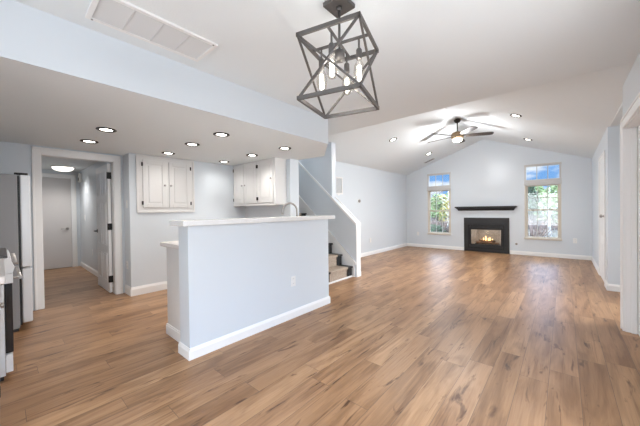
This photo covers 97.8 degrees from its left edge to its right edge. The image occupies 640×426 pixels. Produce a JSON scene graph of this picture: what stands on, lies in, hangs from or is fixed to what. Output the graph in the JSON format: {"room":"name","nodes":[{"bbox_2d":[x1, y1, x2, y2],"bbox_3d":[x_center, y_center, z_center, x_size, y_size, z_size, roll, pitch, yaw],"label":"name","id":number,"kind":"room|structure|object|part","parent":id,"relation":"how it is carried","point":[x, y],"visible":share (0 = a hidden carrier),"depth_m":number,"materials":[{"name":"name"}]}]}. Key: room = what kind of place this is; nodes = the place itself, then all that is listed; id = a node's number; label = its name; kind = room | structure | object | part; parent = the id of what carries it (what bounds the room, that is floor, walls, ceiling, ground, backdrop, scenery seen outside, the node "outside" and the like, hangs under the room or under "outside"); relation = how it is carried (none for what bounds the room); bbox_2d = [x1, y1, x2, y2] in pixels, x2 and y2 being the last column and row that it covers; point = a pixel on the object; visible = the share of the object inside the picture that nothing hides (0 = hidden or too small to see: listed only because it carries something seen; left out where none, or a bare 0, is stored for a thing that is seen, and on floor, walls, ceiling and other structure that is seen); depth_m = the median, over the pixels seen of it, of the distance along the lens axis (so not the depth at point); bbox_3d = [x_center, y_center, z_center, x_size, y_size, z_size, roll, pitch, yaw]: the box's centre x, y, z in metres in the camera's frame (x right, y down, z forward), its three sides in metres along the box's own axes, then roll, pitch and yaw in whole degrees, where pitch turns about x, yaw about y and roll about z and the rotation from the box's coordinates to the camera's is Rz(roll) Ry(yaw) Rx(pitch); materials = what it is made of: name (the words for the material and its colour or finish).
{"room":"dining area","nodes":[
{"label":"dining area","id":0,"kind":"room"},
{"bbox_2d":[42,169,80,265],"bbox_3d":[-6.145,0.151,5.984,0.100,2.200,1.525,0,1,41],"label":"wall","id":1,"kind":"structure","parent":0,"point":[43,170],"depth_m":6.49,"materials":[{"name":"white paint"}]},
{"bbox_2d":[42,173,77,269],"bbox_3d":[-5.986,0.190,6.132,0.145,2.115,0.965,0,1,41],"label":"door","id":2,"kind":"structure","parent":1,"relation":"in","point":[58,190],"depth_m":6.27,"materials":[{"name":"white paint"}]},
{"bbox_2d":[0,141,124,310],"bbox_3d":[-3.682,0.189,3.612,0.120,2.107,1.910,0,1,41],"label":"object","id":3,"kind":"structure","parent":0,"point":[14,157],"depth_m":3.51,"materials":[{"name":"white paint"}]},
{"bbox_2d":[41,156,95,171],"bbox_3d":[-4.915,-0.995,4.886,3.405,0.080,1.725,0,1,41],"label":"ceiling","id":4,"kind":"structure","parent":0,"point":[79,165],"depth_m":5.38,"materials":[{"name":"white paint"}]},
{"bbox_2d":[51,165,73,171],"bbox_3d":[-5.283,-0.905,5.737,0.360,0.104,0.360,0,1,41],"label":"dome lamp","id":5,"kind":"object","parent":4,"relation":"attached to","point":[62,168],"visible":1,"depth_m":5.63,"materials":[{"name":"white glass"}]},
{"bbox_2d":[79,162,112,274],"bbox_3d":[-4.373,0.133,5.516,3.425,2.200,0.100,0,1,41],"label":"wall","id":6,"kind":"structure","parent":0,"point":[88,184],"depth_m":5.84,"materials":[{"name":"white paint"}]},
{"bbox_2d":[31,146,122,310],"bbox_3d":[-3.681,0.192,4.204,0.943,2.088,0.943,0,1,41],"label":"door","id":7,"kind":"structure","parent":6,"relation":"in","point":[105,190],"depth_m":4.21,"materials":[{"name":"white paint"}]},
{"bbox_2d":[78,173,81,181],"bbox_3d":[-5.473,-0.802,6.355,0.140,0.200,0.052,0,1,41],"label":"door chime","id":8,"kind":"object","parent":6,"relation":"attached to","point":[79,174],"visible":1,"depth_m":6.31,"materials":[{"name":"white plastic"}]},
{"bbox_2d":[80,262,112,282],"bbox_3d":[-4.352,1.183,5.443,3.305,0.100,0.014,0,1,41],"label":"baseboard","id":9,"kind":"structure","parent":6,"relation":"attached to","point":[93,271],"depth_m":5.86,"materials":[{"name":"white paint"}]},
{"bbox_2d":[125,284,131,295],"bbox_3d":[-2.885,1.161,4.196,0.306,0.130,0.012,0,1,41],"label":"baseboard","id":10,"kind":"structure","parent":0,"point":[128,290],"depth_m":4.17,"materials":[{"name":"white paint"}]},
{"bbox_2d":[0,57,327,165],"bbox_3d":[-1.900,-1.053,3.496,2.765,0.333,4.120,0,1,41],"label":"ceiling","id":11,"kind":"structure","parent":0,"point":[39,106],"depth_m":2.79,"materials":[{"name":"white paint"}]},
{"bbox_2d":[80,139,98,143],"bbox_3d":[-2.807,-0.868,3.396,0.180,0.011,0.180,0,1,41],"label":"recessed light","id":12,"kind":"object","parent":11,"relation":"in","point":[81,140],"visible":1,"depth_m":3.38,"materials":[{"name":"white"}]},
{"bbox_2d":[95,127,116,132],"bbox_3d":[-2.240,-0.871,2.928,0.180,0.011,0.180,0,1,41],"label":"recessed light","id":13,"kind":"object","parent":11,"relation":"in","point":[103,129],"visible":1,"depth_m":2.91,"materials":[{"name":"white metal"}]},
{"bbox_2d":[162,152,174,154],"bbox_3d":[-2.247,-0.882,4.135,0.180,0.011,0.180,0,1,41],"label":"recessed light","id":14,"kind":"object","parent":11,"relation":"in","point":[166,153],"visible":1,"depth_m":4.13,"materials":[{"name":"white"}]},
{"bbox_2d":[185,142,199,145],"bbox_3d":[-1.652,-0.885,3.609,0.180,0.011,0.180,0,1,41],"label":"recessed light","id":15,"kind":"object","parent":11,"relation":"in","point":[188,143],"visible":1,"depth_m":3.60,"materials":[{"name":"white"}]},
{"bbox_2d":[213,132,229,136],"bbox_3d":[-1.119,-0.887,3.170,0.180,0.011,0.180,0,1,41],"label":"recessed light","id":16,"kind":"object","parent":11,"relation":"in","point":[218,134],"visible":1,"depth_m":3.15,"materials":[{"name":"white"}]},
{"bbox_2d":[278,147,290,149],"bbox_3d":[-0.492,-0.902,3.903,0.180,0.011,0.180,0,1,41],"label":"recessed light","id":17,"kind":"object","parent":11,"relation":"in","point":[280,148],"visible":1,"depth_m":3.90,"materials":[{"name":"white"}]},
{"bbox_2d":[0,0,328,347],"bbox_3d":[-1.109,0.001,2.431,0.191,2.440,3.522,0,1,41],"label":"wall","id":18,"kind":"structure","parent":0,"point":[233,277],"depth_m":2.48,"materials":[{"name":"white paint"}]},
{"bbox_2d":[178,341,190,360],"bbox_3d":[-1.156,1.174,2.377,0.214,0.095,0.014,0,1,41],"label":"baseboard","id":19,"kind":"structure","parent":18,"relation":"attached to","point":[183,349],"depth_m":2.36,"materials":[{"name":"white paint"}]},
{"bbox_2d":[169,215,334,225],"bbox_3d":[-0.557,0.072,3.093,0.290,0.045,1.987,0,1,41],"label":"countertop","id":20,"kind":"structure","parent":18,"relation":"on","point":[200,222],"depth_m":2.69,"materials":[{"name":"white stone"}]},
{"bbox_2d":[190,296,329,359],"bbox_3d":[-0.476,1.160,3.003,0.014,0.095,1.824,0,1,41],"label":"baseboard","id":21,"kind":"structure","parent":18,"relation":"attached to","point":[210,346],"depth_m":2.77,"materials":[{"name":"white paint"}]},
{"bbox_2d":[291,276,295,286],"bbox_3d":[-0.306,0.783,3.203,0.009,0.116,0.072,0,1,41],"label":"wall outlet","id":22,"kind":"object","parent":18,"relation":"attached to","point":[293,278],"visible":1,"depth_m":3.20,"materials":[{"name":"white plastic"}]},
{"bbox_2d":[123,153,244,286],"bbox_3d":[-2.297,0.153,4.977,0.410,2.117,1.970,0,1,41],"label":"wall","id":23,"kind":"structure","parent":0,"point":[213,183],"depth_m":4.40,"materials":[{"name":"white paint"}]},
{"bbox_2d":[131,281,166,295],"bbox_3d":[-2.229,1.148,4.726,0.016,0.130,1.650,0,1,41],"label":"baseboard","id":24,"kind":"structure","parent":23,"relation":"attached to","point":[138,290],"depth_m":4.28,"materials":[{"name":"white paint"}]},
{"bbox_2d":[136,154,194,212],"bbox_3d":[-2.435,-0.446,4.465,0.058,0.878,0.865,0,1,41],"label":"upper cabinet","id":25,"kind":"object","parent":23,"relation":"attached to","point":[163,184],"visible":1,"depth_m":4.42,"materials":[{"name":"white paint"}]},
{"bbox_3d":[-2.563,-0.447,4.329,0.019,0.725,0.327,0,1,41],"label":"door","id":26,"kind":"part","parent":25,"relation":"part of","materials":[{"name":"white paint"}]},
{"bbox_3d":[-2.315,-0.453,4.612,0.019,0.725,0.335,0,1,41],"label":"door","id":27,"kind":"part","parent":25,"relation":"part of","materials":[{"name":"white paint"}]},
{"bbox_2d":[245,159,298,217],"bbox_3d":[-1.470,-1.006,5.672,2.730,4.400,0.200,0,1,41],"label":"wall","id":28,"kind":"structure","parent":0,"point":[292,168],"depth_m":4.81,"materials":[{"name":"white paint"}]},
{"bbox_2d":[233,161,257,205],"bbox_3d":[-1.311,-0.519,5.213,0.768,0.780,0.293,0,1,41],"label":"upper cabinet","id":29,"kind":"object","parent":28,"relation":"attached to","point":[245,175],"visible":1,"depth_m":5.09,"materials":[{"name":"white paint"}]},
{"bbox_3d":[-1.527,-0.526,5.254,0.320,0.700,0.019,0,1,41],"label":"door","id":30,"kind":"part","parent":29,"relation":"part of","materials":[{"name":"white paint"}]},
{"bbox_3d":[-1.368,-0.145,5.145,0.768,0.035,0.026,0,1,41],"label":"rail","id":31,"kind":"part","parent":29,"relation":"part of","materials":[{"name":"white paint"}]},
{"bbox_3d":[-1.247,-0.528,5.009,0.365,0.700,0.019,0,1,41],"label":"door","id":32,"kind":"part","parent":29,"relation":"part of","materials":[{"name":"white paint"}]},
{"bbox_2d":[257,158,286,205],"bbox_3d":[-0.844,-0.521,4.805,0.468,0.780,0.293,0,1,41],"label":"upper cabinet","id":33,"kind":"object","parent":28,"relation":"attached to","point":[272,184],"visible":1,"depth_m":4.68,"materials":[{"name":"white paint"}]},
{"bbox_3d":[-0.923,-0.529,4.726,0.395,0.700,0.019,0,1,41],"label":"door","id":34,"kind":"part","parent":33,"relation":"part of","materials":[{"name":"white paint"}]},
{"bbox_3d":[-0.901,-0.147,4.737,0.468,0.035,0.026,0,1,41],"label":"rail","id":35,"kind":"part","parent":33,"relation":"part of","materials":[{"name":"white paint"}]},
{"bbox_2d":[0,246,639,425],"bbox_3d":[-0.387,1.251,4.567,10.800,0.120,11.770,0,1,41],"label":"floor","id":36,"kind":"structure","parent":0,"point":[424,336],"depth_m":2.35,"materials":[{"name":"brown wood"}]},
{"bbox_2d":[0,248,21,381],"bbox_3d":[-2.790,0.778,2.096,0.755,0.934,0.746,0,1,41],"label":"range","id":37,"kind":"object","parent":36,"relation":"on","point":[6,295],"visible":0.92,"depth_m":2.07,"materials":[{"name":"silver metal"}]},
{"bbox_2d":[0,248,7,258],"bbox_3d":[-2.820,0.331,2.064,0.755,0.020,0.672,0,1,41],"label":"cooktop","id":38,"kind":"object","parent":37,"relation":"in","point":[3,251],"depth_m":2.18,"materials":[{"name":"black"}]},
{"bbox_3d":[-2.594,0.748,2.321,0.747,0.585,0.040,0,1,41],"label":"oven door","id":39,"kind":"part","parent":37,"relation":"part of","materials":[{"name":"black glass"}]},
{"bbox_3d":[-2.596,0.490,2.319,0.749,0.071,0.045,0,1,41],"label":"trim","id":40,"kind":"part","parent":37,"relation":"part of","materials":[{"name":"white paint"}]},
{"bbox_3d":[-2.590,1.118,2.323,0.747,0.135,0.036,0,1,41],"label":"drawer","id":41,"kind":"part","parent":37,"relation":"part of","materials":[{"name":"white paint"}]},
{"bbox_3d":[-2.595,0.393,2.321,0.751,0.115,0.055,0,1,41],"label":"control panel","id":42,"kind":"part","parent":37,"relation":"part of","materials":[{"name":"white paint"}]},
{"bbox_3d":[-2.567,0.495,2.353,0.675,0.021,0.056,0,1,41],"label":"handle","id":43,"kind":"part","parent":37,"relation":"part of","materials":[{"name":"silver metal"}]},
{"bbox_2d":[0,172,32,331],"bbox_3d":[-3.665,0.415,2.924,0.750,1.668,0.868,0,1,41],"label":"refrigerator","id":44,"kind":"object","parent":36,"relation":"on","point":[15,202],"visible":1,"depth_m":2.94,"materials":[{"name":"grey metal"}]},
{"bbox_3d":[-3.412,0.087,3.215,0.746,0.980,0.078,0,1,41],"label":"door","id":45,"kind":"part","parent":44,"relation":"part of","materials":[{"name":"silver metal"}]},
{"bbox_3d":[-3.401,0.877,3.223,0.746,0.580,0.078,0,1,41],"label":"freezer drawer","id":46,"kind":"part","parent":44,"relation":"part of","materials":[{"name":"silver metal"}]},
{"bbox_2d":[166,247,179,341],"bbox_3d":[-0.811,0.764,3.331,0.546,0.888,1.754,0,1,41],"label":"base cabinet","id":47,"kind":"object","parent":36,"relation":"on","point":[173,292],"visible":0.2,"depth_m":2.72,"materials":[{"name":"white paint"}]},
{"bbox_2d":[160,240,178,249],"bbox_3d":[-0.820,0.299,3.322,0.543,0.041,1.805,0,1,41],"label":"countertop","id":48,"kind":"structure","parent":47,"relation":"on","point":[170,244],"depth_m":2.68,"materials":[{"name":"stone"}]},
{"bbox_2d":[282,202,297,215],"bbox_3d":[-0.374,0.062,3.761,0.295,0.412,0.120,-1,1,-14],"label":"kitchen faucet","id":49,"kind":"object","parent":48,"relation":"on","point":[293,204],"visible":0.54,"depth_m":3.75,"materials":[{"name":"silver metal"}]},
{"bbox_3d":[-1.366,1.169,2.669,0.512,0.105,0.014,0,1,41],"label":"moulding","id":50,"kind":"part","parent":47,"relation":"part of","materials":[{"name":"white paint"}]},
{"bbox_2d":[299,196,355,283],"bbox_3d":[-0.540,-0.034,5.583,2.440,2.434,0.839,0,1,41],"label":"staircase","id":51,"kind":"structure","parent":36,"relation":"on","point":[341,264],"depth_m":5.21,"materials":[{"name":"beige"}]},
{"bbox_2d":[464,218,509,253],"bbox_3d":[4.768,0.610,7.959,1.105,0.961,0.484,0,1,41],"label":"fireplace","id":52,"kind":"object","parent":36,"relation":"on","point":[491,235],"visible":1,"depth_m":7.88,"materials":[{"name":"black metal"}]},
{"bbox_3d":[4.617,0.938,7.781,0.830,0.065,0.008,0,1,41],"label":"panel","id":53,"kind":"part","parent":52,"relation":"part of","materials":[{"name":"black metal"}]},
{"bbox_3d":[4.622,0.663,7.788,0.890,0.665,0.019,0,1,41],"label":"metal frame","id":54,"kind":"part","parent":52,"relation":"part of","materials":[{"name":"black metal"}]},
{"bbox_3d":[-2.197,0.810,1.505,0.895,0.868,0.660,0,1,41],"label":"base cabinet","id":55,"kind":"object","parent":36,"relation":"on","visible":0},
{"bbox_2d":[0,258,5,283],"bbox_3d":[-2.199,0.355,1.501,0.910,0.039,0.667,0,1,41],"label":"countertop","id":56,"kind":"structure","parent":55,"relation":"on","point":[2,266],"depth_m":1.55,"materials":[{"name":"stone"}]},
{"bbox_2d":[14,0,639,135],"bbox_3d":[-1.482,-1.269,1.806,5.800,0.120,6.250,0,1,41],"label":"ceiling","id":57,"kind":"structure","parent":0,"point":[433,55],"depth_m":2.04,"materials":[{"name":"white paint"}]},
{"bbox_2d":[85,0,217,61],"bbox_3d":[-1.086,-1.206,1.863,0.320,0.016,0.695,0,1,41],"label":"ceiling vent","id":58,"kind":"object","parent":57,"relation":"in","point":[123,16],"visible":1,"depth_m":1.82,"materials":[{"name":"white plastic"}]},
{"bbox_2d":[296,0,378,118],"bbox_3d":[0.115,-0.930,1.635,0.371,0.594,0.371,0,1,26],"label":"pendant lantern","id":59,"kind":"object","parent":57,"relation":"hanging from","point":[337,8],"visible":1,"depth_m":1.59,"materials":[{"name":"grey metal"}]},
{"bbox_2d":[319,49,323,69],"bbox_3d":[0.009,-0.932,1.687,0.034,0.123,0.034,0,1,41],"label":"socket","id":60,"kind":"object","parent":59,"relation":"attached to","point":[321,59],"depth_m":1.68,"materials":[{"name":"grey metal"}]},
{"bbox_2d":[328,32,334,55],"bbox_3d":[0.063,-0.931,1.529,0.034,0.123,0.034,0,1,41],"label":"socket","id":61,"kind":"object","parent":59,"relation":"attached to","point":[332,34],"depth_m":1.52,"materials":[{"name":"grey metal"}]},
{"bbox_3d":[0.114,-0.994,1.635,0.371,0.022,0.371,0,1,26],"label":"frame","id":62,"kind":"part","parent":59,"relation":"part of","materials":[{"name":"grey metal"}]},
{"bbox_3d":[0.119,-0.643,1.638,0.371,0.022,0.371,0,1,26],"label":"frame","id":63,"kind":"part","parent":59,"relation":"part of","materials":[{"name":"grey metal"}]},
{"bbox_3d":[0.113,-1.059,1.634,0.036,0.284,0.036,0,1,41],"label":"stem","id":64,"kind":"part","parent":59,"relation":"part of","materials":[{"name":"grey metal"}]},
{"bbox_2d":[344,53,349,73],"bbox_3d":[0.167,-0.935,1.741,0.034,0.123,0.034,0,1,41],"label":"socket","id":65,"kind":"object","parent":59,"relation":"attached to","point":[346,66],"depth_m":1.73,"materials":[{"name":"grey metal"}]},
{"bbox_2d":[356,37,361,60],"bbox_3d":[0.221,-0.934,1.583,0.034,0.123,0.034,0,1,41],"label":"socket","id":66,"kind":"object","parent":59,"relation":"attached to","point":[358,51],"depth_m":1.57,"materials":[{"name":"grey metal"}]},
{"bbox_2d":[298,142,358,276],"bbox_3d":[-0.576,-1.023,6.231,3.340,4.400,0.120,0,1,41],"label":"wall","id":67,"kind":"structure","parent":0,"point":[342,228],"depth_m":5.55,"materials":[{"name":"white paint"}]},
{"bbox_2d":[298,161,356,225],"bbox_3d":[-0.391,-1.010,5.976,2.755,2.498,0.022,0,1,41],"label":"trim","id":68,"kind":"structure","parent":67,"relation":"attached to","point":[299,163],"depth_m":5.49,"materials":[{"name":"white paint"}]},
{"bbox_2d":[331,142,335,195],"bbox_3d":[0.266,-0.884,5.499,0.012,1.088,0.128,0,1,41],"label":"trim","id":69,"kind":"structure","parent":67,"relation":"attached to","point":[333,148],"depth_m":5.49,"materials":[{"name":"white paint"}]},
{"bbox_2d":[336,197,360,224],"bbox_3d":[0.536,-0.044,5.367,0.565,0.547,0.034,0,1,41],"label":"trim","id":70,"kind":"structure","parent":67,"relation":"attached to","point":[336,197],"depth_m":5.33,"materials":[{"name":"white paint"}]},
{"bbox_2d":[356,270,360,276],"bbox_3d":[0.716,1.116,5.148,0.018,0.110,0.128,0,1,41],"label":"baseboard","id":71,"kind":"structure","parent":67,"relation":"attached to","point":[358,273],"depth_m":5.12,"materials":[{"name":"white paint"}]},
{"bbox_2d":[356,223,360,270],"bbox_3d":[0.706,0.624,5.146,0.012,0.875,0.132,0,1,41],"label":"trim","id":72,"kind":"structure","parent":67,"relation":"attached to","point":[358,245],"depth_m":5.14,"materials":[{"name":"white paint"}]},
{"bbox_2d":[336,161,406,252],"bbox_3d":[1.353,-0.072,7.660,0.120,2.420,4.540,0,1,41],"label":"wall","id":73,"kind":"structure","parent":0,"point":[381,212],"depth_m":7.83,"materials":[{"name":"white paint"}]},
{"bbox_2d":[336,177,342,193],"bbox_3d":[0.435,-0.639,6.511,0.012,0.400,0.300,0,1,41],"label":"air vent","id":74,"kind":"object","parent":73,"relation":"in","point":[341,178],"visible":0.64,"depth_m":6.54,"materials":[{"name":"white plastic"}]},
{"bbox_2d":[361,243,406,256],"bbox_3d":[1.419,1.088,7.627,0.014,0.100,4.540,0,1,41],"label":"baseboard","id":75,"kind":"structure","parent":73,"relation":"attached to","point":[404,244],"depth_m":8.06,"materials":[{"name":"white paint"}]},
{"bbox_2d":[328,63,633,174],"bbox_3d":[2.772,-1.665,5.883,4.566,0.956,5.500,0,1,41],"label":"ceiling","id":76,"kind":"structure","parent":0,"point":[571,116],"depth_m":5.36,"materials":[{"name":"white paint"}]},
{"bbox_2d":[428,118,493,142],"bbox_3d":[2.970,-1.774,6.048,1.307,0.486,1.291,0,1,41],"label":"ceiling fan","id":77,"kind":"object","parent":76,"relation":"hanging from","point":[457,136],"visible":1,"depth_m":5.91,"materials":[{"name":"brown metal"}]},
{"bbox_3d":[2.961,-1.563,6.012,0.196,0.065,0.196,0,1,41],"label":"lamp shade","id":78,"kind":"part","parent":77,"relation":"part of","materials":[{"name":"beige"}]},
{"bbox_3d":[2.966,-1.653,5.584,0.132,0.038,0.515,-1,1,-1],"label":"blade","id":79,"kind":"part","parent":77,"relation":"part of","materials":[{"name":"brown wood"}]},
{"bbox_3d":[3.368,-1.661,5.884,0.515,0.038,0.132,-1,1,17],"label":"blade","id":80,"kind":"part","parent":77,"relation":"part of","materials":[{"name":"brown wood"}]},
{"bbox_2d":[406,139,591,255],"bbox_3d":[4.607,-0.511,7.917,4.646,3.210,0.140,0,1,41],"label":"wall","id":81,"kind":"structure","parent":0,"point":[484,172],"depth_m":7.54,"materials":[{"name":"white paint"}]},
{"bbox_2d":[407,243,463,249],"bbox_3d":[3.563,1.050,8.759,1.755,0.100,0.014,0,1,41],"label":"baseboard","id":82,"kind":"structure","parent":81,"relation":"attached to","point":[408,244],"depth_m":8.70,"materials":[{"name":"white paint"}]},
{"bbox_2d":[427,172,450,234],"bbox_3d":[3.703,-0.277,8.664,0.714,1.902,0.130,0,1,41],"label":"window","id":83,"kind":"structure","parent":81,"relation":"in","point":[435,188],"depth_m":8.66,"materials":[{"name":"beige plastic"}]},
{"bbox_3d":[3.700,-1.002,8.664,0.706,0.452,0.112,0,1,41],"label":"transom frame","id":84,"kind":"part","parent":83,"relation":"part of","materials":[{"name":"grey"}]},
{"bbox_3d":[3.715,0.648,8.673,0.714,0.050,0.130,0,1,41],"label":"sill","id":85,"kind":"part","parent":83,"relation":"part of","materials":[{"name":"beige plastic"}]},
{"bbox_3d":[3.700,-0.736,8.663,0.714,0.080,0.122,0,1,41],"label":"head rail","id":86,"kind":"part","parent":83,"relation":"part of","materials":[{"name":"grey wood"}]},
{"bbox_3d":[3.725,-0.377,8.690,0.620,0.660,0.030,0,1,41],"label":"sash","id":87,"kind":"part","parent":83,"relation":"part of","materials":[{"name":"clear glass"}]},
{"bbox_3d":[3.715,-0.022,8.677,0.690,1.350,0.104,0,1,41],"label":"frame","id":88,"kind":"part","parent":83,"relation":"part of","materials":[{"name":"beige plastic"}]},
{"bbox_3d":[3.711,0.274,8.669,0.620,0.720,0.030,0,1,41],"label":"sash","id":89,"kind":"part","parent":83,"relation":"part of","materials":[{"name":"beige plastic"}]},
{"bbox_2d":[455,206,516,210],"bbox_3d":[4.570,-0.127,7.774,1.499,0.117,0.134,0,1,41],"label":"mantel shelf","id":90,"kind":"object","parent":81,"relation":"attached to","point":[474,208],"visible":1,"depth_m":7.74,"materials":[{"name":"black wood"}]},
{"bbox_2d":[524,162,561,240],"bbox_3d":[5.590,-0.281,7.016,0.744,1.912,0.130,0,1,41],"label":"window","id":91,"kind":"structure","parent":81,"relation":"in","point":[547,182],"depth_m":6.98,"materials":[{"name":"beige plastic"}]},
{"bbox_3d":[5.612,-0.385,7.042,0.650,0.660,0.030,0,1,41],"label":"sash","id":92,"kind":"part","parent":91,"relation":"part of","materials":[{"name":"clear glass"}]},
{"bbox_3d":[5.602,-0.025,7.029,0.720,1.360,0.104,0,1,41],"label":"frame","id":93,"kind":"part","parent":91,"relation":"part of","materials":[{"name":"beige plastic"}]},
{"bbox_3d":[5.587,-1.011,7.016,0.736,0.452,0.112,0,1,41],"label":"transom frame","id":94,"kind":"part","parent":91,"relation":"part of","materials":[{"name":"grey wood"}]},
{"bbox_3d":[5.602,0.650,7.025,0.744,0.050,0.130,0,1,41],"label":"sill","id":95,"kind":"part","parent":91,"relation":"part of","materials":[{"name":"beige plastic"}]},
{"bbox_3d":[5.597,0.270,7.022,0.650,0.730,0.030,0,1,41],"label":"sash","id":96,"kind":"part","parent":91,"relation":"part of","materials":[{"name":"glass"}]},
{"bbox_3d":[5.587,-0.745,7.015,0.744,0.080,0.122,0,1,41],"label":"head rail","id":97,"kind":"part","parent":91,"relation":"part of","materials":[{"name":"grey wood"}]},
{"bbox_2d":[510,250,591,259],"bbox_3d":[5.657,1.041,6.930,1.576,0.100,0.014,0,1,41],"label":"baseboard","id":98,"kind":"structure","parent":81,"relation":"attached to","point":[569,256],"depth_m":6.87,"materials":[{"name":"white paint"}]},
{"bbox_2d":[592,125,619,284],"bbox_3d":[5.272,-0.108,5.206,0.120,2.440,3.080,0,1,41],"label":"wall","id":99,"kind":"structure","parent":0,"point":[610,141],"depth_m":4.07,"materials":[{"name":"white paint"}]},
{"bbox_2d":[591,257,598,273],"bbox_3d":[5.648,1.052,5.732,0.014,0.100,1.830,0,1,41],"label":"baseboard","id":100,"kind":"structure","parent":99,"relation":"attached to","point":[592,258],"depth_m":5.64,"materials":[{"name":"white paint"}]},
{"bbox_2d":[598,150,605,285],"bbox_3d":[4.746,0.074,4.647,0.179,2.100,0.940,0,1,41],"label":"door","id":101,"kind":"structure","parent":99,"relation":"in","point":[601,160],"depth_m":4.62,"materials":[{"name":"white paint"}]},
{"bbox_2d":[610,102,622,126],"bbox_3d":[4.245,-1.267,2.885,1.594,0.050,1.970,0,1,41],"label":"ceiling","id":102,"kind":"structure","parent":0,"point":[616,121],"depth_m":3.64,"materials":[{"name":"white paint"}]},
{"bbox_2d":[623,52,639,115],"bbox_3d":[0.899,-0.004,0.251,0.120,2.440,6.760,0,1,41],"label":"wall","id":103,"kind":"structure","parent":0,"point":[631,87],"depth_m":2.42,"materials":[{"name":"white paint"}]},
{"bbox_2d":[620,92,639,335],"bbox_3d":[2.732,0.130,2.364,0.150,2.085,1.080,0,1,41],"label":"door frame","id":104,"kind":"structure","parent":103,"relation":"in","point":[630,122],"depth_m":2.71,"materials":[{"name":"white paint"}]},
{"bbox_3d":[4.861,-0.077,3.600,1.374,2.420,0.120,0,1,41],"label":"wall","id":105,"kind":"structure","parent":0,"visible":0},
{"bbox_2d":[607,284,619,291],"bbox_3d":[4.789,1.084,3.598,1.528,0.100,0.014,0,1,41],"label":"baseboard","id":106,"kind":"structure","parent":105,"relation":"attached to","point":[610,287],"depth_m":4.05,"materials":[{"name":"white paint"}]},
{"label":"outside","id":107,"kind":"structure","parent":0,"visible":0},
{"bbox_2d":[431,214,557,236],"bbox_3d":[25.083,0.984,43.910,100.000,0.100,80.900,0,1,41],"label":"ground","id":108,"kind":"structure","parent":107,"point":[555,234],"depth_m":18.85,"materials":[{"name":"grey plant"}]},
{"bbox_2d":[430,194,447,224],"bbox_3d":[9.810,-0.192,23.290,1.824,3.044,2.077,0,1,41],"label":"leafy tree","id":109,"kind":"object","parent":108,"relation":"on","point":[439,203],"visible":0.63,"depth_m":23.03,"materials":[{"name":"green plant"}]},
{"bbox_2d":[431,224,447,232],"bbox_3d":[4.981,0.989,12.128,1.113,1.038,1.131,-1,1,22],"label":"shrub","id":110,"kind":"object","parent":108,"relation":"on","point":[433,226],"visible":0.16,"depth_m":11.97,"materials":[{"name":"green plant"}]},
{"bbox_2d":[431,217,448,232],"bbox_3d":[7.131,0.841,16.338,1.701,1.200,1.693,0,1,41],"label":"shrub","id":111,"kind":"object","parent":108,"relation":"on","point":[445,222],"visible":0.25,"depth_m":16.13,"materials":[{"name":"plant"}]},
{"bbox_2d":[432,191,447,207],"bbox_3d":[19.782,-1.506,46.427,4.684,4.968,4.437,0,1,41],"label":"leafy tree","id":112,"kind":"object","parent":108,"relation":"on","point":[441,191],"visible":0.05,"depth_m":45.65,"materials":[{"name":"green plant"}]},
{"bbox_2d":[439,191,448,225],"bbox_3d":[8.602,-0.046,18.515,1.374,2.876,1.427,-1,1,12],"label":"birch tree","id":113,"kind":"object","parent":108,"relation":"on","point":[446,205],"visible":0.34,"depth_m":18.49,"materials":[{"name":"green plant"}]},
{"bbox_2d":[432,215,557,229],"bbox_3d":[10.953,0.698,25.000,22.400,1.100,0.060,0,1,41],"label":"fence","id":114,"kind":"object","parent":108,"relation":"on","point":[529,216],"visible":0.04,"depth_m":20.46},
{"bbox_2d":[528,186,542,220],"bbox_3d":[24.151,-1.238,32.070,2.477,4.604,2.503,-1,1,-22],"label":"conifer","id":115,"kind":"object","parent":108,"relation":"on","point":[532,193],"visible":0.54,"depth_m":31.36,"materials":[{"name":"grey plant"}]},
{"bbox_2d":[535,186,545,204],"bbox_3d":[32.319,-1.865,42.077,4.324,5.450,4.069,-1,1,-7],"label":"leafy tree","id":116,"kind":"object","parent":108,"relation":"on","point":[540,188],"visible":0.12,"depth_m":40.70,"materials":[{"name":"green plant"}]},
{"bbox_2d":[528,218,554,236],"bbox_3d":[9.424,0.824,12.369,1.640,1.252,1.750,0,1,41],"label":"shrub","id":117,"kind":"object","parent":108,"relation":"on","point":[540,234],"visible":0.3,"depth_m":12.14,"materials":[{"name":"plant"}]},
{"bbox_2d":[534,187,557,235],"bbox_3d":[13.260,-0.070,16.200,1.428,2.854,1.759,0,1,41],"label":"birch tree","id":118,"kind":"object","parent":108,"relation":"on","point":[551,205],"visible":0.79,"depth_m":16.18,"materials":[{"name":"white plant"}]},
{"bbox_2d":[541,185,557,214],"bbox_3d":[29.114,-1.367,34.345,3.371,4.689,4.164,0,1,41],"label":"leafy tree","id":119,"kind":"object","parent":108,"relation":"on","point":[553,188],"visible":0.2,"depth_m":34.03,"materials":[{"name":"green plant"}]}
]}

